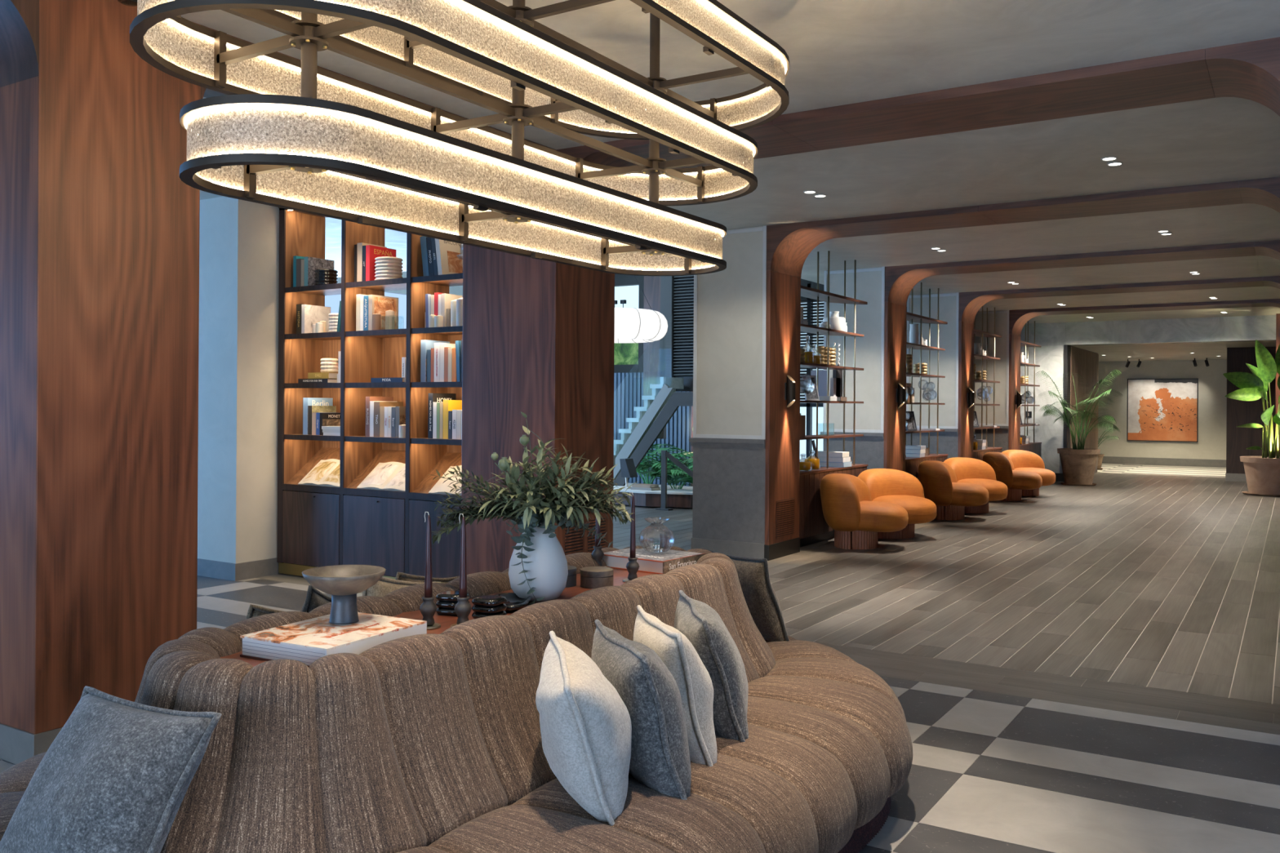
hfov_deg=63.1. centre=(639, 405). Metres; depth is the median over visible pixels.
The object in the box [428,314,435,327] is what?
pillar candle
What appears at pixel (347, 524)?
bookcase
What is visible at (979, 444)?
book
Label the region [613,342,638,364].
window
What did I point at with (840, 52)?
ceiling
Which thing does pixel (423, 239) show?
book
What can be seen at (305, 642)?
book
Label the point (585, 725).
cushion
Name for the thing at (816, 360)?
decanter
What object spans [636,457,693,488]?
plant
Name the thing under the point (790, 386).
wall lamp
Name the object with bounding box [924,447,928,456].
book
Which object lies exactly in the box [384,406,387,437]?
book
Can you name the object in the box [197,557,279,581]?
baseboard
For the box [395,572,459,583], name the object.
cushion
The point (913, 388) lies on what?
book
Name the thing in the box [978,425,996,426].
book
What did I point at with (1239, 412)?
wall
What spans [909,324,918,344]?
vase
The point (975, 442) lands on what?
decanter
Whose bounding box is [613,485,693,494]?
countertop
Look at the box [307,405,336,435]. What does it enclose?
book
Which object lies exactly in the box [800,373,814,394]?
glass sculpture
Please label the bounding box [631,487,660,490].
book
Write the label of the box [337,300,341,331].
book
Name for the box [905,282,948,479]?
shelving unit
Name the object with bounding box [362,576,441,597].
cushion
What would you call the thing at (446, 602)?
decorative sculpture
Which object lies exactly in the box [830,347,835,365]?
vessel
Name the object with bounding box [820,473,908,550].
armchair
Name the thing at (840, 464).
book
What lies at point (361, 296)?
book
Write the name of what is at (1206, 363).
light
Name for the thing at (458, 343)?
book
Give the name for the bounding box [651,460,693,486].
plant
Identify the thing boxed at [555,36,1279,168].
ceiling beam
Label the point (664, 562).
book
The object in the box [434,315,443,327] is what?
book
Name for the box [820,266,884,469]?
wall
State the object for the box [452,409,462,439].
book
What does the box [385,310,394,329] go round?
pillar candle
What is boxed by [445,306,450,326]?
pillar candle
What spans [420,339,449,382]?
book
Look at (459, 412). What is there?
book
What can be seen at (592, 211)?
chandelier
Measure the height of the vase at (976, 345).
0.200 m
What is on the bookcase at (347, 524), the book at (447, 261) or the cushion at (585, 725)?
the book at (447, 261)
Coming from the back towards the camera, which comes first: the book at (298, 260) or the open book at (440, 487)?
the book at (298, 260)
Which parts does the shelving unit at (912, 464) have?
brass rod, brass rod, brass rod, brass rod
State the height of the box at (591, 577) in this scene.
0.062 m
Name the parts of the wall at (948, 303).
panel moulding, panel moulding, panel moulding, panel moulding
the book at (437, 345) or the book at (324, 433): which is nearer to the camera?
the book at (437, 345)
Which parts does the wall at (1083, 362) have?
wood panel, wood panel, wood panel, wood panel, wood panel, wood panel, wood panel, wood panel, wood panel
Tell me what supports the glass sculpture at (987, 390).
on the shelving unit at (977, 454)
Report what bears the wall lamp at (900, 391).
attached to the arch at (900, 280)
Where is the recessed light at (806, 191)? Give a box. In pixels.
[803,190,816,193]
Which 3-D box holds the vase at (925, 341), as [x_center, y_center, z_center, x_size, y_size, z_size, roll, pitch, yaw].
[3.837,-0.846,14.097,0.104,0.100,0.104,0,0,32]
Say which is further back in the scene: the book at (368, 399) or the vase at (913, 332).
the vase at (913, 332)
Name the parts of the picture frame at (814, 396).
frame rail, frame rail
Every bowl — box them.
[302,564,386,624]
[471,595,506,618]
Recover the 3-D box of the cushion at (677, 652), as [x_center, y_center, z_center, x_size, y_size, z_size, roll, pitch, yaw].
[0.100,0.823,3.034,0.217,0.421,0.444,0,0,-19]
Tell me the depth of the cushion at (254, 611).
3.24 m
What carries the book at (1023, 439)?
on the book
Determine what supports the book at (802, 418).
on the shelving unit at (814, 528)
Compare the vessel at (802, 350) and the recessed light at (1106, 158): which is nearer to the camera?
the recessed light at (1106, 158)
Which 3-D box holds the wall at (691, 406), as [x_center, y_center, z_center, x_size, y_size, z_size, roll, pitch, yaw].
[2.434,-0.884,17.320,3.550,4.600,0.100,0,0,32]
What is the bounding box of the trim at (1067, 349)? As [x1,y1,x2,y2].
[1062,344,1071,481]
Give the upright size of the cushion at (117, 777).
0.390 m
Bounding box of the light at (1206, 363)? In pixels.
[1204,357,1208,366]
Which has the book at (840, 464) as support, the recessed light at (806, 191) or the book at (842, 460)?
the book at (842, 460)
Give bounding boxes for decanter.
[800,453,811,471]
[802,335,813,363]
[805,449,819,469]
[812,343,820,364]
[973,434,977,449]
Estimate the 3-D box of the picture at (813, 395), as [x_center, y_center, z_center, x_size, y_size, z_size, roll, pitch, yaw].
[1.783,-0.185,10.896,0.164,0.234,0.006,0,-13,-39]
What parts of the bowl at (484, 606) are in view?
lid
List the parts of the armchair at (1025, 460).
backrest, seat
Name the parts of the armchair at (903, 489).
backrest, seat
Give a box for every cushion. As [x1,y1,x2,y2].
[0,685,222,852]
[245,604,283,619]
[300,585,331,613]
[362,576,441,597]
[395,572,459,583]
[535,631,631,826]
[591,619,691,799]
[633,604,716,766]
[674,590,748,742]
[700,546,789,641]
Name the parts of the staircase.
rail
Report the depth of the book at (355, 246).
8.14 m
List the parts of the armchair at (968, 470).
backrest, seat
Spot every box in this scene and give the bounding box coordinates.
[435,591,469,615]
[564,565,576,587]
[580,566,613,588]
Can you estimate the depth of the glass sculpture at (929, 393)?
14.13 m
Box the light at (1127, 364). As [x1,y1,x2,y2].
[1125,359,1130,367]
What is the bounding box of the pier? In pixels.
[1275,313,1279,454]
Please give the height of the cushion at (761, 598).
0.397 m
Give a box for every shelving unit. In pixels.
[799,250,867,546]
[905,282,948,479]
[973,306,1002,460]
[1020,320,1041,457]
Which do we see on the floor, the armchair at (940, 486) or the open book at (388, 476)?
the armchair at (940, 486)
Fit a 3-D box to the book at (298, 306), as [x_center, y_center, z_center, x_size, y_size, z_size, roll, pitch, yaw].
[-2.715,-0.706,8.595,0.060,0.245,0.252,0,0,32]
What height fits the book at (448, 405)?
0.285 m
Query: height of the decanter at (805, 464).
0.170 m
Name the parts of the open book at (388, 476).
printed plate, printed plate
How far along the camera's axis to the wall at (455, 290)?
18.89 m
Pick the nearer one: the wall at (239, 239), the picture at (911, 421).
the wall at (239, 239)
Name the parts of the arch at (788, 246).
leg panel, soffit panel, soffit panel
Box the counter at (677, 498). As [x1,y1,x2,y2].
[613,485,693,507]
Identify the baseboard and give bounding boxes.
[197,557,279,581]
[1054,473,1062,481]
[1225,473,1246,481]
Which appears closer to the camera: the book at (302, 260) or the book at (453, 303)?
the book at (453, 303)
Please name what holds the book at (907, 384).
on the shelving unit at (912, 464)
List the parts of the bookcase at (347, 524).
door, shelf, shelf, panel, door, shelf, shelf, shelf, panel, door, shelf, shelf, panel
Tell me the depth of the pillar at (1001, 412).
17.62 m
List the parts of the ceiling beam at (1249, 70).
soffit panel, soffit panel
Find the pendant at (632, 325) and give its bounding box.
[614,275,668,342]
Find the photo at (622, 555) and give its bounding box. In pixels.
[603,548,702,561]
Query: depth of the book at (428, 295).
7.72 m
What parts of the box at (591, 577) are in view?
lid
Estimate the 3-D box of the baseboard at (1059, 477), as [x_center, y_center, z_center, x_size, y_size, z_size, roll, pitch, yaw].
[7.420,1.368,20.345,1.590,0.160,0.050,0,0,32]
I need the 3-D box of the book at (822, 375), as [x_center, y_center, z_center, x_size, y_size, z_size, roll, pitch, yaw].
[1.998,-0.222,11.577,0.200,0.340,0.040,0,0,32]
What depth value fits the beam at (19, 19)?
3.97 m
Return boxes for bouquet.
[428,411,637,604]
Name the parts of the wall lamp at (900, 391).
plate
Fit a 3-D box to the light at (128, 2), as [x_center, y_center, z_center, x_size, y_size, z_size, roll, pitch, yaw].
[-2.002,-1.619,4.086,0.090,0.088,0.090,0,0,32]
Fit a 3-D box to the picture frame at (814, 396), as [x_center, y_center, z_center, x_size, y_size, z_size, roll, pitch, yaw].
[1.772,-0.178,10.909,0.200,0.283,0.109,0,0,-39]
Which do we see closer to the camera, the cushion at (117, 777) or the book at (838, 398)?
the cushion at (117, 777)
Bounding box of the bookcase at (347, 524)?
[276,200,462,579]
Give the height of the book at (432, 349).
0.250 m
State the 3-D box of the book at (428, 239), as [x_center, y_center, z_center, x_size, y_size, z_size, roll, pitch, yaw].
[-1.492,-1.104,7.821,0.084,0.303,0.242,0,0,32]
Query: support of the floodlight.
attached to the ceiling
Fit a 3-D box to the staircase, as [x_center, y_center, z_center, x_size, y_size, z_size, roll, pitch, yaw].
[0.434,0.228,15.236,2.900,3.090,0.750,0,0,32]
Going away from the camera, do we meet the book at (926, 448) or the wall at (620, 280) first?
the book at (926, 448)
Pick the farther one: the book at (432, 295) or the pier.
the pier
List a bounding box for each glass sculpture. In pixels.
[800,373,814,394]
[906,385,914,399]
[906,411,910,426]
[917,379,937,400]
[976,385,992,401]
[1022,391,1034,404]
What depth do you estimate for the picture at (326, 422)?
8.41 m
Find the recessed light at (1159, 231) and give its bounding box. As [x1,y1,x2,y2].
[1157,230,1168,232]
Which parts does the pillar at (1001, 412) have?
panel moulding, panel moulding, panel moulding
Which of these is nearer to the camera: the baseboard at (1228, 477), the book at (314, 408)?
the book at (314, 408)
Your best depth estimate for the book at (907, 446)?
13.65 m
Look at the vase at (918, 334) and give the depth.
13.90 m
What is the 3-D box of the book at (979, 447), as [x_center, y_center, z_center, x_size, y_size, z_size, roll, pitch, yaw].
[5.268,0.658,16.404,0.280,0.048,0.220,0,0,32]
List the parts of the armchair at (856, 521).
backrest, seat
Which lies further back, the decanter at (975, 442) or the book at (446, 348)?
the decanter at (975, 442)
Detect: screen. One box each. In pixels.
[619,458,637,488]
[643,269,693,439]
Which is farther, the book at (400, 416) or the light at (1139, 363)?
the light at (1139, 363)
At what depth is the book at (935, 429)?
13.98 m
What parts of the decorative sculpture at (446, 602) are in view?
lid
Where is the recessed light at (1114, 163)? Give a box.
[1106,161,1123,165]
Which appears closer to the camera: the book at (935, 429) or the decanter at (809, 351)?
the decanter at (809, 351)
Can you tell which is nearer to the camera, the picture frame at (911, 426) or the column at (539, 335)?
the column at (539, 335)
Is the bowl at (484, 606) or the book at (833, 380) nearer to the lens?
the bowl at (484, 606)
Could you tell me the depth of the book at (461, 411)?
7.55 m
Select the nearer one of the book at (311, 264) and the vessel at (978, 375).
the book at (311, 264)
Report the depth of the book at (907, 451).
13.63 m
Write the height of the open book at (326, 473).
0.204 m
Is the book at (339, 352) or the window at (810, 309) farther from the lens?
the window at (810, 309)
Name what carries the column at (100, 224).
on the floor
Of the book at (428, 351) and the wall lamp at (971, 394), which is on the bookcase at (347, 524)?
the book at (428, 351)
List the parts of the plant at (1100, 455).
pot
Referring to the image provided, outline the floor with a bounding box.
[0,463,1279,852]
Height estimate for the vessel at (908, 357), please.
0.250 m
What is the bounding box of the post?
[655,450,693,511]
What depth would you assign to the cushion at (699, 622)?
3.07 m
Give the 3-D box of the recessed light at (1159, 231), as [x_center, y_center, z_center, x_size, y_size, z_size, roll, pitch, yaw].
[4.840,-1.615,9.639,0.100,0.006,0.100,0,0,32]
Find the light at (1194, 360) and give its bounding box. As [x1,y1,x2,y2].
[1192,358,1197,366]
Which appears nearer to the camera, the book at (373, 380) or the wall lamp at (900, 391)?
the book at (373, 380)
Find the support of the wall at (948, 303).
on the floor
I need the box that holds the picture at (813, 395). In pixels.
[806,377,817,399]
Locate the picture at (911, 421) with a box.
[906,413,915,429]
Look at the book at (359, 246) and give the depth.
8.12 m
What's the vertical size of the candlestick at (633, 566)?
0.332 m
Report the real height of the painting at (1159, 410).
1.570 m
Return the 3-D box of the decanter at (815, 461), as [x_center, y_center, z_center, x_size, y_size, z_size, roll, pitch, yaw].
[1.788,0.559,10.820,0.160,0.200,0.158,0,0,32]
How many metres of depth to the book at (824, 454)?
11.25 m
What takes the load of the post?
on the floor
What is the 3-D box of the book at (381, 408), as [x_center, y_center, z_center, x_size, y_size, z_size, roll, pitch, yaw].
[-1.918,0.121,8.073,0.045,0.235,0.220,0,0,32]
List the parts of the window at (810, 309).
rail, head rail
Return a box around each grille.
[564,522,583,555]
[587,518,605,552]
[776,497,794,538]
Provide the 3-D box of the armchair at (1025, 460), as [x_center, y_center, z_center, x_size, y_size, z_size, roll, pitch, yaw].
[6.197,1.078,16.702,0.774,0.725,0.862,0,0,-25]
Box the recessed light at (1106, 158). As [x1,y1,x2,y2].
[1101,156,1117,160]
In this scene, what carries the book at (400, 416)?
on the bookcase at (347, 524)
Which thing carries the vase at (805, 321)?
on the shelving unit at (814, 528)
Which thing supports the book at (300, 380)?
on the bookcase at (347, 524)
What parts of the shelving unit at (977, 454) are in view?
brass rod, brass rod, brass rod, brass rod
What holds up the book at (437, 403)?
on the bookcase at (347, 524)
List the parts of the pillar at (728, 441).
panel moulding, skirting, panel moulding, panel moulding, panel moulding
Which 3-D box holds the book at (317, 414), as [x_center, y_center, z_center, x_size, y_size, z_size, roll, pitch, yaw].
[-2.533,0.145,8.448,0.040,0.180,0.202,0,0,32]
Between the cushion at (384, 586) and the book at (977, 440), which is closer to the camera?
the cushion at (384, 586)
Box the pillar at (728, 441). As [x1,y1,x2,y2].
[688,225,766,558]
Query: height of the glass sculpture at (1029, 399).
0.242 m
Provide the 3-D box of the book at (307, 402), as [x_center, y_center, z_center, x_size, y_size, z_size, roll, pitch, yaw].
[-2.642,0.084,8.553,0.057,0.300,0.260,0,0,32]
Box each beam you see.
[0,0,39,87]
[200,24,555,191]
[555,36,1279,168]
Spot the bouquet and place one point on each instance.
(560, 505)
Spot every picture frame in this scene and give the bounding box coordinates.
[804,375,819,400]
[811,440,820,467]
[905,411,916,431]
[973,411,978,427]
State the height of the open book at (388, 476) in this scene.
0.204 m
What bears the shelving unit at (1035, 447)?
on the floor
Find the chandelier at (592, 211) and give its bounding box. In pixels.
[129,0,789,275]
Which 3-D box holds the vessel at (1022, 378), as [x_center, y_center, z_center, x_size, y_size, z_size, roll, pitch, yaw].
[7.021,-0.465,19.157,0.110,0.140,0.110,0,0,32]
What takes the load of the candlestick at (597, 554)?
on the sofa
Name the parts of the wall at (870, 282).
panel moulding, panel moulding, panel moulding, panel moulding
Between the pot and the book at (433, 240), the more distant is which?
the pot
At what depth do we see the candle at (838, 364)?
11.47 m
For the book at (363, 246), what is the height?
0.285 m
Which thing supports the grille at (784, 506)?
attached to the arch at (788, 246)
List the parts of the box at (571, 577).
lid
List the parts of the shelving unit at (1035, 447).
brass rod, brass rod, brass rod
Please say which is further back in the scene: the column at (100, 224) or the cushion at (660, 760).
the column at (100, 224)
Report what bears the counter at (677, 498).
on the floor
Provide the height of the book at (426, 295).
0.255 m
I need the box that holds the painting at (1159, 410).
[1126,377,1198,442]
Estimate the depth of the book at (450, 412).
7.61 m
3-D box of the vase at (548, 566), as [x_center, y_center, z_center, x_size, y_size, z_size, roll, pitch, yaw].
[-0.343,0.521,3.523,0.201,0.262,0.201,0,0,32]
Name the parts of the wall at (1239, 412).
wood panel, wood panel, wood panel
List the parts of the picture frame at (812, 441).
frame rail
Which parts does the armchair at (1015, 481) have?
backrest, seat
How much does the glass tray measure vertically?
0.024 m
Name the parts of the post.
post, foot plate, handrail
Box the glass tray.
[494,592,532,612]
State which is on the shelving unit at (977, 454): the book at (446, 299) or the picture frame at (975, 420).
the picture frame at (975, 420)
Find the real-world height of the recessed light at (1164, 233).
0.006 m
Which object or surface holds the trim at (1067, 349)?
attached to the wall at (1083, 362)
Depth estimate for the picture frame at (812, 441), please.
10.94 m
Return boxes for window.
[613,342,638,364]
[614,284,639,308]
[800,278,824,458]
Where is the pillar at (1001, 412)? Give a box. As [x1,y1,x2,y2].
[974,310,1008,452]
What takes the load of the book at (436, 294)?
on the bookcase at (347, 524)
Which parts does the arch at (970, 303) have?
leg panel, soffit panel, soffit panel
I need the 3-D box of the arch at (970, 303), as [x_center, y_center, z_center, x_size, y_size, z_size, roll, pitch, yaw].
[6.801,-0.081,13.887,4.892,3.050,0.702,0,0,32]
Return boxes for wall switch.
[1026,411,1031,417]
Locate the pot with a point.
(1078, 464)
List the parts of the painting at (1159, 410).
frame rail, frame rail, frame rail, frame rail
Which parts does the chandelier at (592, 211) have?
glass panel, glass panel, glass panel, glass panel, glass panel, glass panel, glass panel, glass panel, glass panel, glass panel, glass panel, glass panel, glass panel, glass panel, glass panel, glass panel, glass panel, glass panel, glass panel, glass panel, glass panel, cross arm, glass panel, glass panel, glass panel, glass panel, cross arm, glass panel, post, glass panel, glass panel, glass panel, glass panel, glass panel, glass panel, glass panel, glass panel, glass panel, glass panel, glass panel, glass panel, glass panel, glass panel, glass panel, glass panel, glass panel, glass panel, glass panel, glass panel, glass panel, glass panel, ring frame, glass panel, glass panel, glass panel, glass panel, glass panel, cross arm, glass panel, cross arm, glass panel, cross arm, glass panel, glass panel, post, ring frame, glass panel, glass panel, glass panel, glass panel, glass panel, glass panel, glass panel, glass panel, glass panel, glass panel, glass panel, glass panel, glass panel, glass panel, glass panel, glass panel, glass panel, glass panel, glass panel, glass panel, glass panel, glass panel, glass panel, cross arm, glass panel, glass panel, glass panel, glass panel, glass panel, glass panel, glass panel, cross arm, glass panel, cross arm, glass panel, post, glass panel, glass panel, glass panel, glass panel, glass panel, glass panel, glass panel, glass panel, glass panel, glass panel, glass panel, glass panel, glass panel, glass panel, glass panel, glass panel, glass panel, glass panel, glass panel, glass panel, glass panel, glass panel, glass panel, glass panel, glass panel, glass panel, glass panel, glass panel, glass panel, glass panel, glass panel, glass panel, glass panel, glass panel, glass panel, glass panel, glass panel, glass panel, glass panel, glass panel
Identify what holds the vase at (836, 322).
on the shelving unit at (814, 528)
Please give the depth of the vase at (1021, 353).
18.98 m
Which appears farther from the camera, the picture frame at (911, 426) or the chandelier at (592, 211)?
the picture frame at (911, 426)
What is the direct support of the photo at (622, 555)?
on the book at (664, 562)
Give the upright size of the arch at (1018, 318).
3.050 m
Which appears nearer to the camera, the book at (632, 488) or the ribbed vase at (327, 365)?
the ribbed vase at (327, 365)
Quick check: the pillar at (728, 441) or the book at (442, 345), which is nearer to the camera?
the book at (442, 345)
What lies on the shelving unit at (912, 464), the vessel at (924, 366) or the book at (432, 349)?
the vessel at (924, 366)
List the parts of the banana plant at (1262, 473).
blade, blade, blade, blade, blade, pot, blade, blade, blade, blade, blade, blade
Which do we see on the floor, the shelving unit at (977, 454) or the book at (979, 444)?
the shelving unit at (977, 454)
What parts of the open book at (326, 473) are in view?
printed plate, printed plate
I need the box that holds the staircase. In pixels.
[613,377,693,486]
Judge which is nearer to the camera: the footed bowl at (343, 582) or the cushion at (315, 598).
the footed bowl at (343, 582)
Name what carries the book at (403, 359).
on the bookcase at (347, 524)
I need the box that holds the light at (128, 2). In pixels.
[117,0,137,6]
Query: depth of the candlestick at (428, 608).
3.05 m
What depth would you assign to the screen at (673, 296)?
15.69 m
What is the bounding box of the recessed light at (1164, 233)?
[1160,232,1172,235]
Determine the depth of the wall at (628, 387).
18.78 m
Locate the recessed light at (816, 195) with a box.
[813,194,826,197]
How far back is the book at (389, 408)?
7.94 m
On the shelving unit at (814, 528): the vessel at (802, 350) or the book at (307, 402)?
the vessel at (802, 350)
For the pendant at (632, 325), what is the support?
hanging from the ceiling
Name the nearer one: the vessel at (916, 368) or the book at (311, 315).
the book at (311, 315)
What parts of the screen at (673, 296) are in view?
post, louvre blade, louvre blade, louvre blade, louvre blade, louvre blade, louvre blade, louvre blade, louvre blade, louvre blade, louvre blade, louvre blade, louvre blade, louvre blade, louvre blade, louvre blade, louvre blade, louvre blade, louvre blade, louvre blade, louvre blade, louvre blade, louvre blade, louvre blade, louvre blade, louvre blade, louvre blade, louvre blade, louvre blade, louvre blade, louvre blade, louvre blade, louvre blade, louvre blade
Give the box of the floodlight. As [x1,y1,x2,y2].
[620,299,626,307]
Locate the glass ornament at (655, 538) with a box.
[639,516,674,553]
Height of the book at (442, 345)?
0.280 m
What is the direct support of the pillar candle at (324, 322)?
on the bookcase at (347, 524)
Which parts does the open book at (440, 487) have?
printed plate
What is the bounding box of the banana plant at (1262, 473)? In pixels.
[1222,339,1279,497]
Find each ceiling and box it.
[181,0,1279,324]
[1071,340,1275,361]
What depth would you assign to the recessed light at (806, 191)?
7.97 m
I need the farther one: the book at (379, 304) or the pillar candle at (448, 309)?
the book at (379, 304)
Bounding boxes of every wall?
[197,195,280,573]
[337,271,462,295]
[613,266,906,444]
[613,372,691,486]
[690,406,693,486]
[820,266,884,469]
[905,292,959,458]
[1020,315,1275,473]
[1070,346,1098,473]
[1097,359,1226,467]
[1226,346,1275,473]
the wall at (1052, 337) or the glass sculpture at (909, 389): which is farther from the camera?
the wall at (1052, 337)
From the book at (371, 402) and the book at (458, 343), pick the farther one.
the book at (371, 402)
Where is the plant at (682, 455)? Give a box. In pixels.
[635,444,693,484]
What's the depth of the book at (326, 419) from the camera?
8.39 m
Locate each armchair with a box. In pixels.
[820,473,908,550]
[857,468,937,538]
[918,460,988,520]
[943,457,1008,513]
[982,452,1042,501]
[1001,449,1055,496]
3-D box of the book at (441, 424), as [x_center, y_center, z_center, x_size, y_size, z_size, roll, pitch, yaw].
[-1.402,0.107,7.749,0.030,0.270,0.220,0,0,32]
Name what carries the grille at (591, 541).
attached to the column at (539, 335)
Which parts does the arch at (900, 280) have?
leg panel, soffit panel, soffit panel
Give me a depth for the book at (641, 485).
14.55 m
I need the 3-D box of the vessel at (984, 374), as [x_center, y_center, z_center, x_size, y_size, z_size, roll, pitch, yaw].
[5.492,-0.485,16.728,0.140,0.160,0.140,0,0,32]
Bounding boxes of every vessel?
[800,348,804,362]
[816,346,824,364]
[823,346,831,364]
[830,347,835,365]
[906,354,912,373]
[912,364,919,373]
[917,363,927,374]
[973,363,976,378]
[975,371,981,379]
[977,370,986,380]
[1020,376,1024,383]
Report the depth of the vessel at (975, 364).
16.16 m
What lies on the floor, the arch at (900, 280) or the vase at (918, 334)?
the arch at (900, 280)
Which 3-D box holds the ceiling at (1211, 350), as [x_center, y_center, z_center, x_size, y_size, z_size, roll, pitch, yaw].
[10.978,-1.239,23.050,12.000,0.180,7.700,0,0,32]
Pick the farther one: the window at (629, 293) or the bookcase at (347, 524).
the window at (629, 293)
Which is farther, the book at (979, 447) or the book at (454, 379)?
the book at (979, 447)
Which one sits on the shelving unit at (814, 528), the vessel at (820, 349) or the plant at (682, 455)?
the vessel at (820, 349)
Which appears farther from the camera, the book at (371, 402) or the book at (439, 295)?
the book at (371, 402)
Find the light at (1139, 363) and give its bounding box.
[1136,359,1141,367]
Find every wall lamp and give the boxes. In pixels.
[784,374,795,408]
[896,382,905,408]
[967,387,974,408]
[1015,391,1022,408]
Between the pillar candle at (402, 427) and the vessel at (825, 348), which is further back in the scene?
the vessel at (825, 348)
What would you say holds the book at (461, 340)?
on the bookcase at (347, 524)
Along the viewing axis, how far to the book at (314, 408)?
8.51 m
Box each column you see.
[0,0,200,764]
[461,234,614,574]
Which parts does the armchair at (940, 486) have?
backrest, seat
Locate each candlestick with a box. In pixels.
[419,511,440,630]
[450,513,471,627]
[591,497,604,565]
[622,492,639,582]
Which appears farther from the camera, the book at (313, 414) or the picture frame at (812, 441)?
the picture frame at (812, 441)
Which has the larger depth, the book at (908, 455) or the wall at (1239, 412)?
the wall at (1239, 412)
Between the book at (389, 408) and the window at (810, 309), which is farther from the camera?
the window at (810, 309)
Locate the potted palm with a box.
[1035,369,1122,485]
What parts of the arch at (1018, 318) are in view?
leg panel, soffit panel, soffit panel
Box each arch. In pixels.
[764,176,1279,560]
[883,240,1279,471]
[957,275,1279,457]
[1008,298,1279,449]
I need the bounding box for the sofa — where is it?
[0,546,912,852]
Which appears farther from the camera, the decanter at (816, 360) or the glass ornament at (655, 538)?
the decanter at (816, 360)
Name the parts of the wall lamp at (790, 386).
plate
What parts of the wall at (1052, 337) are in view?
stone panel, stone panel, stone panel, stone panel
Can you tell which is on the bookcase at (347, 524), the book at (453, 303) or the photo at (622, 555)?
the book at (453, 303)
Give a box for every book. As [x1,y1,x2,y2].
[240,612,426,667]
[293,255,304,287]
[296,258,304,286]
[296,303,302,333]
[297,378,337,382]
[297,458,340,487]
[301,259,304,286]
[301,304,330,333]
[302,397,333,435]
[304,256,333,285]
[307,372,337,378]
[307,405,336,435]
[311,412,315,435]
[315,412,338,435]
[320,413,340,435]
[321,426,340,429]
[322,429,340,432]
[323,432,340,435]
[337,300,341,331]
[337,351,340,382]
[354,244,357,281]
[355,293,367,330]
[356,242,386,281]
[356,462,405,491]
[360,295,363,330]
[362,245,365,281]
[363,295,368,330]
[364,396,393,436]
[365,244,395,280]
[368,294,398,330]
[369,400,389,436]
[370,377,404,382]
[373,401,403,436]
[379,406,384,436]
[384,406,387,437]
[387,406,395,437]
[391,407,395,437]
[395,406,405,437]
[401,357,405,382]
[419,235,429,275]
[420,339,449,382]
[425,293,431,327]
[426,236,434,275]
[426,349,431,382]
[427,294,431,315]
[427,393,456,438]
[428,465,462,495]
[431,237,438,275]
[431,294,434,315]
[431,348,434,382]
[432,401,439,438]
[434,292,443,315]
[434,315,443,327]
[434,342,455,382]
[435,238,462,275]
[436,402,439,438]
[438,293,441,315]
[439,401,443,439]
[440,343,455,382]
[441,293,462,326]
[442,400,462,439]
[444,346,451,382]
[448,347,455,382]
[448,410,452,439]
[451,348,457,382]
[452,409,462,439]
[455,340,461,382]
[456,410,462,439]
[460,339,462,382]
[461,411,462,439]
[602,548,706,573]
[631,483,658,488]
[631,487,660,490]
[800,415,805,437]
[810,370,829,395]
[817,451,848,457]
[817,456,850,462]
[818,395,836,400]
[819,461,851,467]
[830,377,839,396]
[832,369,842,396]
[836,396,846,400]
[905,444,925,449]
[905,448,925,453]
[905,453,924,457]
[906,382,911,402]
[910,387,914,402]
[916,427,939,431]
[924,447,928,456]
[975,439,986,443]
[977,443,986,446]
[977,446,985,449]
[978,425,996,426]
[1022,438,1028,441]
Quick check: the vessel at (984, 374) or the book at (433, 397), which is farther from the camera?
the vessel at (984, 374)
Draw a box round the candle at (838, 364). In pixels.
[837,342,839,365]
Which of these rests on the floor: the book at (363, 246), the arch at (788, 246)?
the arch at (788, 246)
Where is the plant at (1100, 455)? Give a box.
[1097,427,1119,470]
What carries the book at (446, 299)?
on the bookcase at (347, 524)
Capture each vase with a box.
[314,268,337,284]
[320,358,337,373]
[328,313,338,332]
[374,256,403,279]
[508,523,568,601]
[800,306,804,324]
[803,319,808,324]
[819,321,830,328]
[822,311,844,331]
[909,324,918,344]
[918,333,923,345]
[923,339,927,346]
[973,342,980,355]
[1020,352,1023,362]
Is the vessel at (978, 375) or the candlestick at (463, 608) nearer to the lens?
the candlestick at (463, 608)
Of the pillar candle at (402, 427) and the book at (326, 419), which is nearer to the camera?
the pillar candle at (402, 427)

